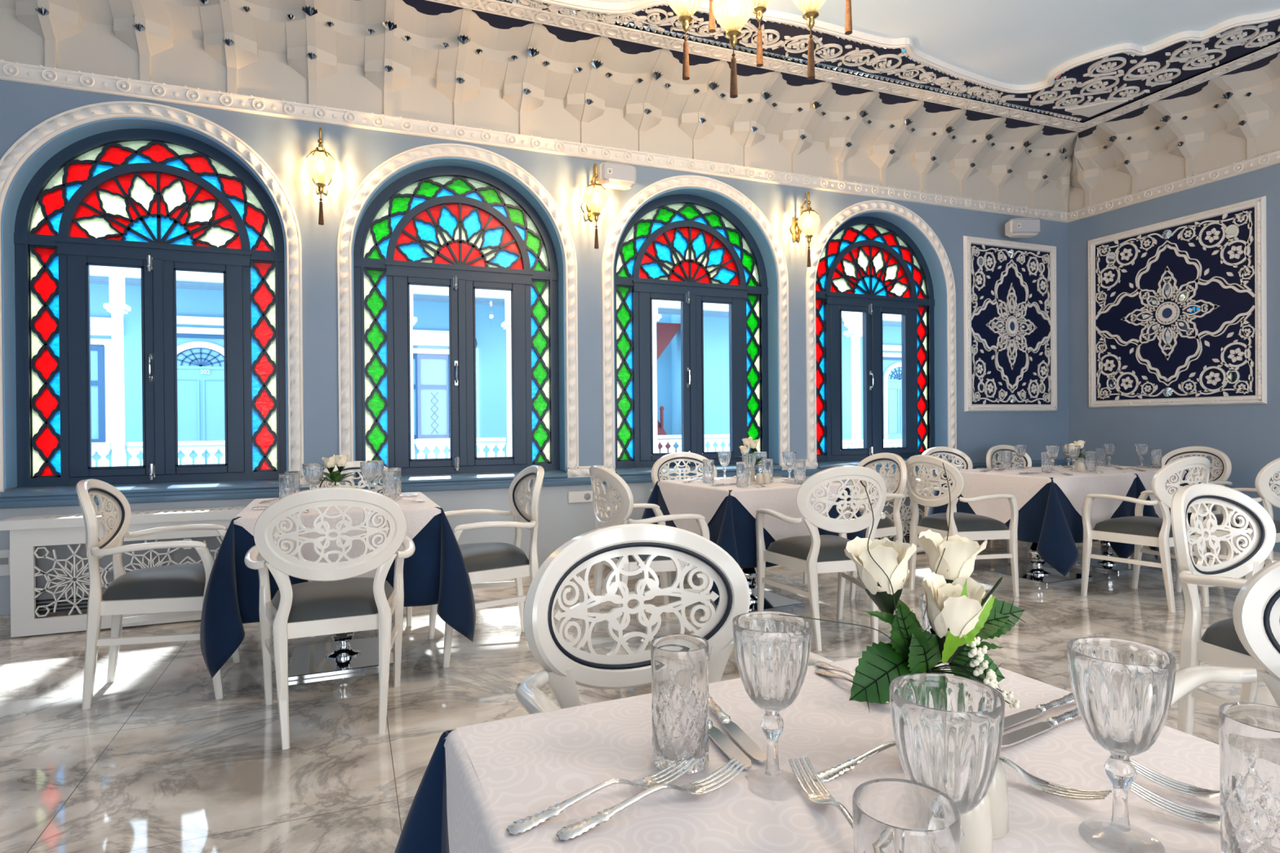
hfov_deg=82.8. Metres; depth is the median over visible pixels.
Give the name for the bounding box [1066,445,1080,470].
goblet
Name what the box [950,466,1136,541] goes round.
cloth
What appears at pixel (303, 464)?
goblet
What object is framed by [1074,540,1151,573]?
pedestal table
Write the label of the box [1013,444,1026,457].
bowl
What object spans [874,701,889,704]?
bowl
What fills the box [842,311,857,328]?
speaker
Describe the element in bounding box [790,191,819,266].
wall sconce
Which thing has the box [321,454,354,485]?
rose
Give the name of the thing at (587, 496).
outlet
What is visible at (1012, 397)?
flower
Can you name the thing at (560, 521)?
wall
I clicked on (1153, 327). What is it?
mirror
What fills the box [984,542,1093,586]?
pedestal table
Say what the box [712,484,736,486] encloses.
knife
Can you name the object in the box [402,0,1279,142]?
trim
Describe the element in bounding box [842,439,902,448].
veranda railing
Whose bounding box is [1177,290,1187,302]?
mirror
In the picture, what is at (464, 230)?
window
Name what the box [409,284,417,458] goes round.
column
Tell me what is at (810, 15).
chandelier
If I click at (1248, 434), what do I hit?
wall
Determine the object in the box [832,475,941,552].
radiator cover
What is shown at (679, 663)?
glass tumbler
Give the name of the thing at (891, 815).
glass tumbler
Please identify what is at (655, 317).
column
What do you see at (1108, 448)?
bowl
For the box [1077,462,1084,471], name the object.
salt shaker
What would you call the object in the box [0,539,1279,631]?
baseboard
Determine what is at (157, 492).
sill
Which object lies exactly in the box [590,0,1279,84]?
ceiling
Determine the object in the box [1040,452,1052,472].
glass tumbler
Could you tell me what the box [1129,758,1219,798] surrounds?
fork
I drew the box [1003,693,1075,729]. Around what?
knife
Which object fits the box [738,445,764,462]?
rose
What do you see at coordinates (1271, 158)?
trim
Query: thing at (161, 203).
window
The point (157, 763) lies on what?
floor
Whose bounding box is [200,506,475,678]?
tablecloth
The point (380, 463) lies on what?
bowl
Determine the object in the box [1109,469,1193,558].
tablecloth
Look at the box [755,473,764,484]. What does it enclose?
salt shaker
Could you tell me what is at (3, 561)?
outlet
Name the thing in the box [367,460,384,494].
goblet
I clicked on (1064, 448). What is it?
bowl
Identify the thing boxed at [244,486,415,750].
armchair
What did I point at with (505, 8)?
trim
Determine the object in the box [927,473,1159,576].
tablecloth
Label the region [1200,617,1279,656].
seat cushion
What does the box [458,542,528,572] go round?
seat cushion
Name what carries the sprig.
in the bud vase at (935, 669)
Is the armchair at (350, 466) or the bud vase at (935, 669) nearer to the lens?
the bud vase at (935, 669)
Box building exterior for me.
[89,283,901,466]
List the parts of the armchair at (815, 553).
leg, armrest, seat frame, leg, backrest, leg, armrest, leg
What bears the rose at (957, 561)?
in the bud vase at (935, 669)
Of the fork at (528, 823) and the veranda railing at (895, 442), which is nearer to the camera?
the fork at (528, 823)
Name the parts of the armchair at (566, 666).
armrest, leg, backrest, leg, armrest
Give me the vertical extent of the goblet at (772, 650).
0.181 m
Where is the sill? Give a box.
[0,458,1072,509]
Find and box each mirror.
[1137,313,1151,319]
[1147,297,1157,305]
[1148,323,1158,333]
[1164,283,1170,297]
[1164,328,1170,342]
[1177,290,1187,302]
[1177,320,1187,329]
[1184,306,1199,312]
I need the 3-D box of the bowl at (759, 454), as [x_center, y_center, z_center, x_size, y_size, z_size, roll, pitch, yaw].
[0.829,0.228,5.008,0.094,0.104,0.094,0,0,3]
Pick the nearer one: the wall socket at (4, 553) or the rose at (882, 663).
the rose at (882, 663)
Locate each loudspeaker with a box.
[596,161,635,190]
[1004,217,1040,237]
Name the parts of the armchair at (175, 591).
leg, backrest, leg, armrest, seat frame, armrest, leg, leg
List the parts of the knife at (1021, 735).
blade, handle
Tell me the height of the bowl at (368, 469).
0.104 m
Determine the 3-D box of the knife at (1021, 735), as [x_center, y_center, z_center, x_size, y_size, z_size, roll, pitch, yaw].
[0.526,0.385,0.938,0.224,0.012,0.020,-1,0,-31]
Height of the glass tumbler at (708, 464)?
0.155 m
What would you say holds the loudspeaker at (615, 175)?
attached to the wall at (283, 144)
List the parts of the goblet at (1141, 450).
stem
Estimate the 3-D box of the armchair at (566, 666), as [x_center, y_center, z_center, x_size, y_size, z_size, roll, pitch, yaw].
[0.095,0.720,1.444,0.646,0.987,0.595,-1,0,-25]
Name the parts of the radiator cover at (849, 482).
radiator, panel, lattice panel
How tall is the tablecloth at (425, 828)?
0.656 m
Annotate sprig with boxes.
[925,636,1019,709]
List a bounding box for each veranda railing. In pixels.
[91,442,111,466]
[126,440,225,466]
[415,437,506,458]
[653,434,729,453]
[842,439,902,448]
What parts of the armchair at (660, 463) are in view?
leg, backrest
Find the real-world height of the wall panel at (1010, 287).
1.750 m
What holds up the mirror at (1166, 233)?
on the wall panel at (1177, 307)
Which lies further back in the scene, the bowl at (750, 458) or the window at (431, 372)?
the window at (431, 372)
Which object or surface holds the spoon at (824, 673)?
on the cloth at (524, 766)
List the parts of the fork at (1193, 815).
handle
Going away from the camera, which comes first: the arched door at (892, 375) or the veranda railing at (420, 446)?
the veranda railing at (420, 446)
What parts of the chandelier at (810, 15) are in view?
globe, globe, globe, globe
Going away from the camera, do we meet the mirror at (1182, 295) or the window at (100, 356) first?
the mirror at (1182, 295)
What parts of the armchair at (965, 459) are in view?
leg, armrest, backrest, leg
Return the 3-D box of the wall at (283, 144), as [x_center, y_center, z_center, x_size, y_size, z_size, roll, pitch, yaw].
[-0.499,-1.339,5.606,11.026,3.520,0.818,-1,0,-22]
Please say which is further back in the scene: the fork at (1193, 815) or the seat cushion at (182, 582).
the seat cushion at (182, 582)
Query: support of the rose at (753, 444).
in the bud vase at (753, 471)
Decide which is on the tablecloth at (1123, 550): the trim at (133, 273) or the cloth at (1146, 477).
the cloth at (1146, 477)
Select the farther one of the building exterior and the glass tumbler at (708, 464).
the building exterior
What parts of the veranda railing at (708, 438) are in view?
rail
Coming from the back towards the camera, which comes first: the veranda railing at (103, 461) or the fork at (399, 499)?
the veranda railing at (103, 461)
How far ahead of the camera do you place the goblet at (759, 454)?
4.97 m
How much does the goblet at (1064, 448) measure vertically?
0.197 m
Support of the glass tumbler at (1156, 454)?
on the cloth at (1146, 477)
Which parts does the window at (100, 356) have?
glass, frame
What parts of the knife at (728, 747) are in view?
handle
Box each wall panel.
[963,235,1057,411]
[1087,195,1266,408]
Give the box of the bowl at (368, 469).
[360,462,377,480]
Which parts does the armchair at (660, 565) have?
leg, backrest, leg, armrest, seat frame, leg, armrest, leg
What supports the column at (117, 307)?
on the ground
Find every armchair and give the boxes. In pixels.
[75,479,239,709]
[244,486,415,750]
[309,461,412,637]
[427,465,544,667]
[515,523,834,714]
[589,465,711,648]
[648,452,717,586]
[755,465,886,651]
[803,453,906,599]
[905,454,1019,596]
[920,446,1010,563]
[986,444,1076,558]
[1080,455,1210,612]
[1128,446,1232,564]
[1170,483,1279,735]
[1170,559,1279,707]
[1175,457,1279,592]
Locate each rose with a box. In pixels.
[320,456,360,484]
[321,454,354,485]
[737,436,760,465]
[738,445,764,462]
[749,439,766,464]
[844,536,942,711]
[893,572,995,673]
[916,528,1026,689]
[1059,440,1085,459]
[1062,443,1085,460]
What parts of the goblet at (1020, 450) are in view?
stem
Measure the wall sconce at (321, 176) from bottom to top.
0.662 m
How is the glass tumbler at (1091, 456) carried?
on the cloth at (1076, 486)
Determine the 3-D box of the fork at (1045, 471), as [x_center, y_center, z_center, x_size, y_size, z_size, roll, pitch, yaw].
[3.101,0.344,5.373,0.026,0.024,0.222,-1,0,-22]
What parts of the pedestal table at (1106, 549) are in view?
plate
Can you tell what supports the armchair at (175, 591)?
on the floor
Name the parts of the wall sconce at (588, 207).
arm, globe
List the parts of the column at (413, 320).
post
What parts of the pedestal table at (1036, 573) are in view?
plate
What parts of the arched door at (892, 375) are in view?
door frame, door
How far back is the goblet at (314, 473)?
3.73 m
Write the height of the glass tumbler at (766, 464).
0.155 m
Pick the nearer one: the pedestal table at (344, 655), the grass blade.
the grass blade
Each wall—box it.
[0,0,1078,497]
[0,465,1067,615]
[1067,115,1279,552]
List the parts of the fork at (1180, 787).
handle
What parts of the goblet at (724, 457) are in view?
stem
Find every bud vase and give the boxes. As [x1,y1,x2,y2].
[750,467,755,481]
[922,669,945,674]
[1075,460,1079,468]
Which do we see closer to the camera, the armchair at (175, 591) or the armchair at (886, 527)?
the armchair at (175, 591)
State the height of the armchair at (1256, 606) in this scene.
0.987 m
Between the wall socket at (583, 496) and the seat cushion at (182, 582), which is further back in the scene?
the wall socket at (583, 496)
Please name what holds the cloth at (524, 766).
on the tablecloth at (425, 828)
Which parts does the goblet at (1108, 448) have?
stem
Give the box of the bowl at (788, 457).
[782,451,795,466]
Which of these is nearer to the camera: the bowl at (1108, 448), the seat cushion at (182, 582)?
the seat cushion at (182, 582)
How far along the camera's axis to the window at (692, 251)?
6.28 m
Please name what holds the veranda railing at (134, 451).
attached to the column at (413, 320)
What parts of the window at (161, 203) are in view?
sash, handle, sash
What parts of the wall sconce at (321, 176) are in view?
globe, arm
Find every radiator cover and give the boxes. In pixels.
[0,506,246,637]
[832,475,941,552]
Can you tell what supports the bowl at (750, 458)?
on the goblet at (750, 458)
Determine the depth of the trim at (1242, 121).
6.53 m
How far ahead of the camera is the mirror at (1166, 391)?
6.80 m
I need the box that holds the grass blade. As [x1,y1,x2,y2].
[778,462,1002,673]
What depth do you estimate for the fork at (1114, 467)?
5.69 m
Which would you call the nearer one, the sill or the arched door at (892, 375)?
the sill
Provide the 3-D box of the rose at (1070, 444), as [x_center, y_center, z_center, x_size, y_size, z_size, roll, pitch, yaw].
[3.595,0.237,5.968,0.206,0.202,0.176,0,0,10]
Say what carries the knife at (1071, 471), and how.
on the cloth at (1076, 486)
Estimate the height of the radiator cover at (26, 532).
0.678 m
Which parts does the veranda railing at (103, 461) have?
rail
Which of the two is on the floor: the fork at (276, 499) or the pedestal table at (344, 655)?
the pedestal table at (344, 655)
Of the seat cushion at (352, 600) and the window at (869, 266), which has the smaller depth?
the seat cushion at (352, 600)
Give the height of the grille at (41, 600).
0.076 m
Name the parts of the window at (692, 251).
sash, handle, red stained glass, sash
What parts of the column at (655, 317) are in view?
post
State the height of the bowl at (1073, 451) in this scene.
0.104 m
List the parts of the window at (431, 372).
glass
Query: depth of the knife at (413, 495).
4.07 m
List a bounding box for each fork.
[258,498,279,503]
[394,498,425,502]
[506,757,698,835]
[555,757,746,841]
[788,757,853,829]
[983,468,1005,471]
[998,755,1111,799]
[1041,471,1069,475]
[1044,471,1072,475]
[1114,466,1142,471]
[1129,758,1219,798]
[1129,781,1220,824]
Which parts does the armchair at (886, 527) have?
leg, leg, backrest, armrest, seat frame, leg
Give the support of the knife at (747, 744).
on the cloth at (524, 766)
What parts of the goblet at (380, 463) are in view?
stem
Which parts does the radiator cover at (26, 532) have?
lattice panel, radiator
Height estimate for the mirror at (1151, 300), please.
0.098 m
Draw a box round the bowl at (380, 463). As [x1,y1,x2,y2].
[367,460,384,479]
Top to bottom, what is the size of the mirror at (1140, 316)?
0.048 m
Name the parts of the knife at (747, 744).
handle, blade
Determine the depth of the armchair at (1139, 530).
4.73 m
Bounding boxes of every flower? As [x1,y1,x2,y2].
[1008,249,1015,257]
[1008,394,1016,402]
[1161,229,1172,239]
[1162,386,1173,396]
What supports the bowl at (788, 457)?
on the goblet at (788, 457)
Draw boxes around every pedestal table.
[288,631,393,680]
[710,567,803,612]
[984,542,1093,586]
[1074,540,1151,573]
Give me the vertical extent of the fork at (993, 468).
0.024 m
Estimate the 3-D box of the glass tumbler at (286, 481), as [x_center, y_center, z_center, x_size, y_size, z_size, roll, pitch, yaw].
[-1.812,0.322,3.724,0.075,0.155,0.075,-1,0,-38]
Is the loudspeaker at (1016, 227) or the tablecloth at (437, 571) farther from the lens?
the loudspeaker at (1016, 227)
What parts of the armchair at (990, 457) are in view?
leg, backrest, leg, leg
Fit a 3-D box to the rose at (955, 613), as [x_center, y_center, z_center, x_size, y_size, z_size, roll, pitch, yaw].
[0.338,0.255,0.819,0.074,0.175,0.114,-1,0,-35]
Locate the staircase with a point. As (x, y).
(665, 332)
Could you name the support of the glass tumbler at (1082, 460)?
on the cloth at (1146, 477)
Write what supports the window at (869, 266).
attached to the wall at (283, 144)
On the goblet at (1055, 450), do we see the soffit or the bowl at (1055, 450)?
the bowl at (1055, 450)
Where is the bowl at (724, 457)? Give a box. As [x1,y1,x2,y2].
[717,451,731,466]
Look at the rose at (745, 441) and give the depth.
4.94 m
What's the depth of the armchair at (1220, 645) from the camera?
2.56 m
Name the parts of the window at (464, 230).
sash, handle, red stained glass, sash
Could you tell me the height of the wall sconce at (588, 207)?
0.662 m
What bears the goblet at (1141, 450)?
on the cloth at (1146, 477)
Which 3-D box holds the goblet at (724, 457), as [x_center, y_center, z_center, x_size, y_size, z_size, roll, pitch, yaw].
[0.598,0.276,5.130,0.094,0.197,0.094,0,0,13]
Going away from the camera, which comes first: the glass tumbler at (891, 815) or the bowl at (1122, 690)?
the glass tumbler at (891, 815)
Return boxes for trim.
[89,265,901,321]
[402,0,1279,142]
[426,0,1279,132]
[1067,149,1279,222]
[1068,52,1279,212]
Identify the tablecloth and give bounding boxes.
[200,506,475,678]
[394,729,477,852]
[641,480,866,606]
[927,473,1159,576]
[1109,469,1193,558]
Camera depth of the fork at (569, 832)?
0.74 m
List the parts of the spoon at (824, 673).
handle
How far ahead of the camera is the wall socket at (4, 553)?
4.38 m
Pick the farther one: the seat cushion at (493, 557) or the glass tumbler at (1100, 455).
the glass tumbler at (1100, 455)
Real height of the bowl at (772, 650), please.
0.096 m
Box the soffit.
[89,275,901,326]
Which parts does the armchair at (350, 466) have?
backrest, leg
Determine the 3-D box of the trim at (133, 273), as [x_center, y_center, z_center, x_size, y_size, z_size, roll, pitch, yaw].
[-0.565,-1.929,10.776,25.000,0.220,0.090,-1,0,-22]
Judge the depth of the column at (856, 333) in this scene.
11.68 m
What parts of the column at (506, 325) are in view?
post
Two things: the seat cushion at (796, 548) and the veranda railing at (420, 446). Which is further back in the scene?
the veranda railing at (420, 446)
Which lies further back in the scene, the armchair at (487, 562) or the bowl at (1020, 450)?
the bowl at (1020, 450)
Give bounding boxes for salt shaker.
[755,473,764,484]
[763,472,770,484]
[960,791,993,852]
[987,760,1009,839]
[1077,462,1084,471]
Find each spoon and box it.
[814,668,889,704]
[815,661,854,677]
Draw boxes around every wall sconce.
[305,126,335,225]
[581,163,608,248]
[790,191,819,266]
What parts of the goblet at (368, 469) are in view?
stem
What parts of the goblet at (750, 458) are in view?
stem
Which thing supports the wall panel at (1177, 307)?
attached to the wall at (1248, 434)
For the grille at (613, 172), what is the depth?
5.61 m
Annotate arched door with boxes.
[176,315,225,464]
[883,344,902,447]
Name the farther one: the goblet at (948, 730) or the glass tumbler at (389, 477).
the glass tumbler at (389, 477)
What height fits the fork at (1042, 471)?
0.024 m
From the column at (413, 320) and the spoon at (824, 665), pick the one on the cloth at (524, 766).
the spoon at (824, 665)
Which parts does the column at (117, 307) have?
post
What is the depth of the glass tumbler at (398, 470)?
4.17 m
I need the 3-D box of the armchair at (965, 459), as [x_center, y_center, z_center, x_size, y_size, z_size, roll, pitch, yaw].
[2.843,0.678,6.433,0.646,0.987,0.595,-1,0,-14]
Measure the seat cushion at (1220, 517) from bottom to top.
0.115 m
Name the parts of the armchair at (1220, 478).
leg, backrest, seat frame, leg, armrest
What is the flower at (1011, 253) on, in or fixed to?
on the wall panel at (1010, 287)
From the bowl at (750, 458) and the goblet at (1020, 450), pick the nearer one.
the bowl at (750, 458)
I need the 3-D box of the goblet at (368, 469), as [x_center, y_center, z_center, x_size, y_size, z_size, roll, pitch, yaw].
[-1.511,0.297,4.049,0.094,0.197,0.094,-1,0,-30]
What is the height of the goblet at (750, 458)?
0.197 m
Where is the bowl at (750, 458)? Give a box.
[742,453,756,470]
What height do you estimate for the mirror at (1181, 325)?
0.098 m
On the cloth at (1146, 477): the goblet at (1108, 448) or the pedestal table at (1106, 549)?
the goblet at (1108, 448)
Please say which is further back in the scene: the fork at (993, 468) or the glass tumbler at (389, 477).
the fork at (993, 468)
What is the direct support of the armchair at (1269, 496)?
on the floor
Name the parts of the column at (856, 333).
post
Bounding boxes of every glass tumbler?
[278,473,294,499]
[284,471,299,493]
[382,470,396,500]
[387,467,401,495]
[650,634,709,774]
[702,459,714,483]
[736,462,748,487]
[761,458,773,482]
[793,460,805,484]
[852,778,960,852]
[1001,450,1012,469]
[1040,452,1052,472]
[1075,448,1085,467]
[1084,451,1096,471]
[1095,448,1105,466]
[1151,448,1161,467]
[1217,702,1279,852]
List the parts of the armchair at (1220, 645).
leg, armrest, backrest, seat frame, leg, armrest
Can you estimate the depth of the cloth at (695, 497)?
4.53 m
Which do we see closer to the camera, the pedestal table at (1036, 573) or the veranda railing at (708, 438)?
the pedestal table at (1036, 573)
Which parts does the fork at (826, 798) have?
handle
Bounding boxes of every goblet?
[302,462,321,488]
[304,464,324,488]
[360,462,377,490]
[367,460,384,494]
[717,451,731,479]
[732,611,812,800]
[742,453,756,484]
[753,451,767,480]
[782,451,795,480]
[888,673,1004,844]
[918,593,954,675]
[1013,444,1026,468]
[1045,445,1059,471]
[1062,444,1072,467]
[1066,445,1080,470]
[1066,637,1176,852]
[1102,443,1115,466]
[1134,444,1148,467]
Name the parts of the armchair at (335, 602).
armrest, leg, leg, backrest, seat frame, leg, leg, armrest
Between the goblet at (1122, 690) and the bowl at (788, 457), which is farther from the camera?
the bowl at (788, 457)
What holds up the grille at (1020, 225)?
attached to the loudspeaker at (1016, 227)
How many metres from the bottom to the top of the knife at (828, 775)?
0.024 m
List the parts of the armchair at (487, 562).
leg, leg, armrest, armrest, seat frame, leg, backrest, leg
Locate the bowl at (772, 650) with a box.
[732,611,812,711]
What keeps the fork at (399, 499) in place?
on the cloth at (417, 514)
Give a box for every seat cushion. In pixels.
[102,563,205,600]
[271,577,393,622]
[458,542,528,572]
[614,554,671,561]
[766,534,851,562]
[860,511,893,528]
[917,511,1008,531]
[1093,515,1195,537]
[1189,513,1279,533]
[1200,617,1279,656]
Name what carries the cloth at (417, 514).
on the tablecloth at (437, 571)
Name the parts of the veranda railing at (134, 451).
rail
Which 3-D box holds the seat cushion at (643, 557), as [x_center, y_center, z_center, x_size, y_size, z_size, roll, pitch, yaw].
[0.043,0.705,4.219,0.440,0.115,0.524,-1,0,-24]
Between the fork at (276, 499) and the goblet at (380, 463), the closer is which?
the fork at (276, 499)
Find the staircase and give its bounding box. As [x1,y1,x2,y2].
[656,322,680,453]
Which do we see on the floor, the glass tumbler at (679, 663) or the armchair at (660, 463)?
the armchair at (660, 463)
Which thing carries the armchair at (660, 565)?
on the floor
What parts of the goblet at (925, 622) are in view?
stem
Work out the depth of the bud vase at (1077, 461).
5.95 m
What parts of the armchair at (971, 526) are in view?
leg, armrest, backrest, leg, seat frame, armrest, leg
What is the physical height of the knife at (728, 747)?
0.012 m
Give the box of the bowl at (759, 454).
[753,451,767,466]
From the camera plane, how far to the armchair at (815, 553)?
3.95 m
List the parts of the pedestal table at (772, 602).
plate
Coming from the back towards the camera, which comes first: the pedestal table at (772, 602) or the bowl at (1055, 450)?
the bowl at (1055, 450)
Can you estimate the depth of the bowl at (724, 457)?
5.10 m
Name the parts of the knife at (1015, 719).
blade, handle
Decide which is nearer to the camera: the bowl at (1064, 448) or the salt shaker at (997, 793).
the salt shaker at (997, 793)
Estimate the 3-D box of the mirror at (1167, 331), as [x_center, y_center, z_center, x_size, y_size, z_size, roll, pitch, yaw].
[4.954,-0.846,6.808,0.006,0.139,0.048,-1,0,-22]
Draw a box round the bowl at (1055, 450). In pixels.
[1045,445,1059,458]
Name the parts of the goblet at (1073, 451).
stem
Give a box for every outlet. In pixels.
[0,557,8,564]
[583,493,591,500]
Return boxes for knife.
[251,506,266,510]
[396,493,417,497]
[708,693,766,763]
[708,719,751,769]
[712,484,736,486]
[812,741,895,782]
[1000,707,1080,746]
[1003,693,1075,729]
[1022,472,1043,474]
[1071,471,1100,473]
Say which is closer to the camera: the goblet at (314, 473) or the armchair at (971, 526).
the goblet at (314, 473)
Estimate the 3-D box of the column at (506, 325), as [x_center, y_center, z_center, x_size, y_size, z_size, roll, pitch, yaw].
[-1.716,-0.405,9.654,0.210,3.200,0.210,-1,0,-22]
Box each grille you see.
[35,595,102,613]
[603,161,635,183]
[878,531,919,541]
[1013,217,1040,233]
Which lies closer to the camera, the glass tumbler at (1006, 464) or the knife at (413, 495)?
the knife at (413, 495)
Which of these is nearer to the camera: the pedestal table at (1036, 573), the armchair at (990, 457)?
the pedestal table at (1036, 573)
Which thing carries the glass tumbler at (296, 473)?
on the cloth at (417, 514)
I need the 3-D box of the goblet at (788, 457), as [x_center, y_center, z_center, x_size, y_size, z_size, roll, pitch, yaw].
[1.025,0.273,4.978,0.094,0.197,0.094,-1,0,-40]
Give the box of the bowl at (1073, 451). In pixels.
[1066,445,1080,458]
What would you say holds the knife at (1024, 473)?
on the cloth at (1076, 486)
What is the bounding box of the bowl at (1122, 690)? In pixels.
[1066,637,1176,755]
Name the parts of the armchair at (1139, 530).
leg, armrest, leg, seat frame, armrest, leg, backrest, leg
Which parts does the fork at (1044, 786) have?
handle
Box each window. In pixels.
[1,117,287,488]
[89,316,112,448]
[352,157,565,477]
[413,329,449,444]
[613,187,778,469]
[815,211,947,462]
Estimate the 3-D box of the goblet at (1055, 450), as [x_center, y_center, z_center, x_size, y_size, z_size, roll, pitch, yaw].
[3.269,0.253,5.748,0.094,0.197,0.094,0,0,3]
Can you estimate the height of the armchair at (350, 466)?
0.987 m
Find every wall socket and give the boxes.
[0,549,9,576]
[568,490,592,502]
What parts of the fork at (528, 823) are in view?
handle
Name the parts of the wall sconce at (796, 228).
arm, globe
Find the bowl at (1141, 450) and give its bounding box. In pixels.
[1134,444,1148,456]
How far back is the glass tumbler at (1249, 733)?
0.62 m
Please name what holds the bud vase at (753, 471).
on the cloth at (695, 497)
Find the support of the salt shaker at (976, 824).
on the cloth at (524, 766)
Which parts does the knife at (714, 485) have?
handle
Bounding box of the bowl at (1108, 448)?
[1102,443,1115,456]
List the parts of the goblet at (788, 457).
stem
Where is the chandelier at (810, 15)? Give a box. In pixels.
[666,0,852,97]
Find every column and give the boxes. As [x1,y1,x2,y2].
[103,266,131,466]
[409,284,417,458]
[501,290,511,457]
[652,299,661,453]
[843,311,862,448]
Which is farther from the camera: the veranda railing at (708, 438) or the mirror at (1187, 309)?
the veranda railing at (708, 438)
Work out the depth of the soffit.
10.30 m
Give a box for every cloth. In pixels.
[233,492,441,581]
[444,657,1220,852]
[657,475,846,541]
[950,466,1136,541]
[1035,465,1186,518]
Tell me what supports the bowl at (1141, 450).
on the goblet at (1141, 450)
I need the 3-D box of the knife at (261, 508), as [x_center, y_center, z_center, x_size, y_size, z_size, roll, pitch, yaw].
[-1.756,0.393,3.519,0.224,0.012,0.020,-1,0,-26]
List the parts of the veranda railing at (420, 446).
rail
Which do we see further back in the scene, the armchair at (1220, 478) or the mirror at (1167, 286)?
the mirror at (1167, 286)
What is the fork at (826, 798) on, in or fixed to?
on the cloth at (524, 766)
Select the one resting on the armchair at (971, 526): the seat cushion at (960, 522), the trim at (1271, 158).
the seat cushion at (960, 522)
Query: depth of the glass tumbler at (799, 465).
4.66 m
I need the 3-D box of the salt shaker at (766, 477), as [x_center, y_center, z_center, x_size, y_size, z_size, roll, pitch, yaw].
[0.826,0.339,4.737,0.053,0.071,0.053,-1,0,-22]
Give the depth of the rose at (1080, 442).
5.94 m
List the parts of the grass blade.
blade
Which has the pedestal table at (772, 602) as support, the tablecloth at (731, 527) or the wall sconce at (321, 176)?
the tablecloth at (731, 527)
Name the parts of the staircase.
newel post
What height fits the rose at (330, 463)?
0.218 m
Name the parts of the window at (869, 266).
sash, handle, sash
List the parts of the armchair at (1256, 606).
armrest, backrest, leg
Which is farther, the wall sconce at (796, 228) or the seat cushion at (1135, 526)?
the wall sconce at (796, 228)
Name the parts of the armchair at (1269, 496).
leg, leg, seat frame, armrest, armrest, backrest, leg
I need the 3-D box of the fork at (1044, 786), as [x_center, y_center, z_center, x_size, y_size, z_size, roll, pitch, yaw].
[0.402,0.383,0.819,0.026,0.024,0.222,-1,0,-40]
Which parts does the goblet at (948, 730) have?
stem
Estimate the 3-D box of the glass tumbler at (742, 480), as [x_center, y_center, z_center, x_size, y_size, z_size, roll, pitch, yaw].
[0.637,0.299,4.521,0.075,0.155,0.075,-1,0,-33]
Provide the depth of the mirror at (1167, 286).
6.80 m
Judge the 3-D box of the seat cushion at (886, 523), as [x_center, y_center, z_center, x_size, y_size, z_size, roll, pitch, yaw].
[1.585,0.689,5.332,0.440,0.115,0.524,-1,0,-23]
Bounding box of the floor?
[0,540,1278,852]
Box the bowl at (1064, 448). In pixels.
[1062,444,1069,457]
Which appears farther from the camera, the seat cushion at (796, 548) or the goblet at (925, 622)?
the seat cushion at (796, 548)
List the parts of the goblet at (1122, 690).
stem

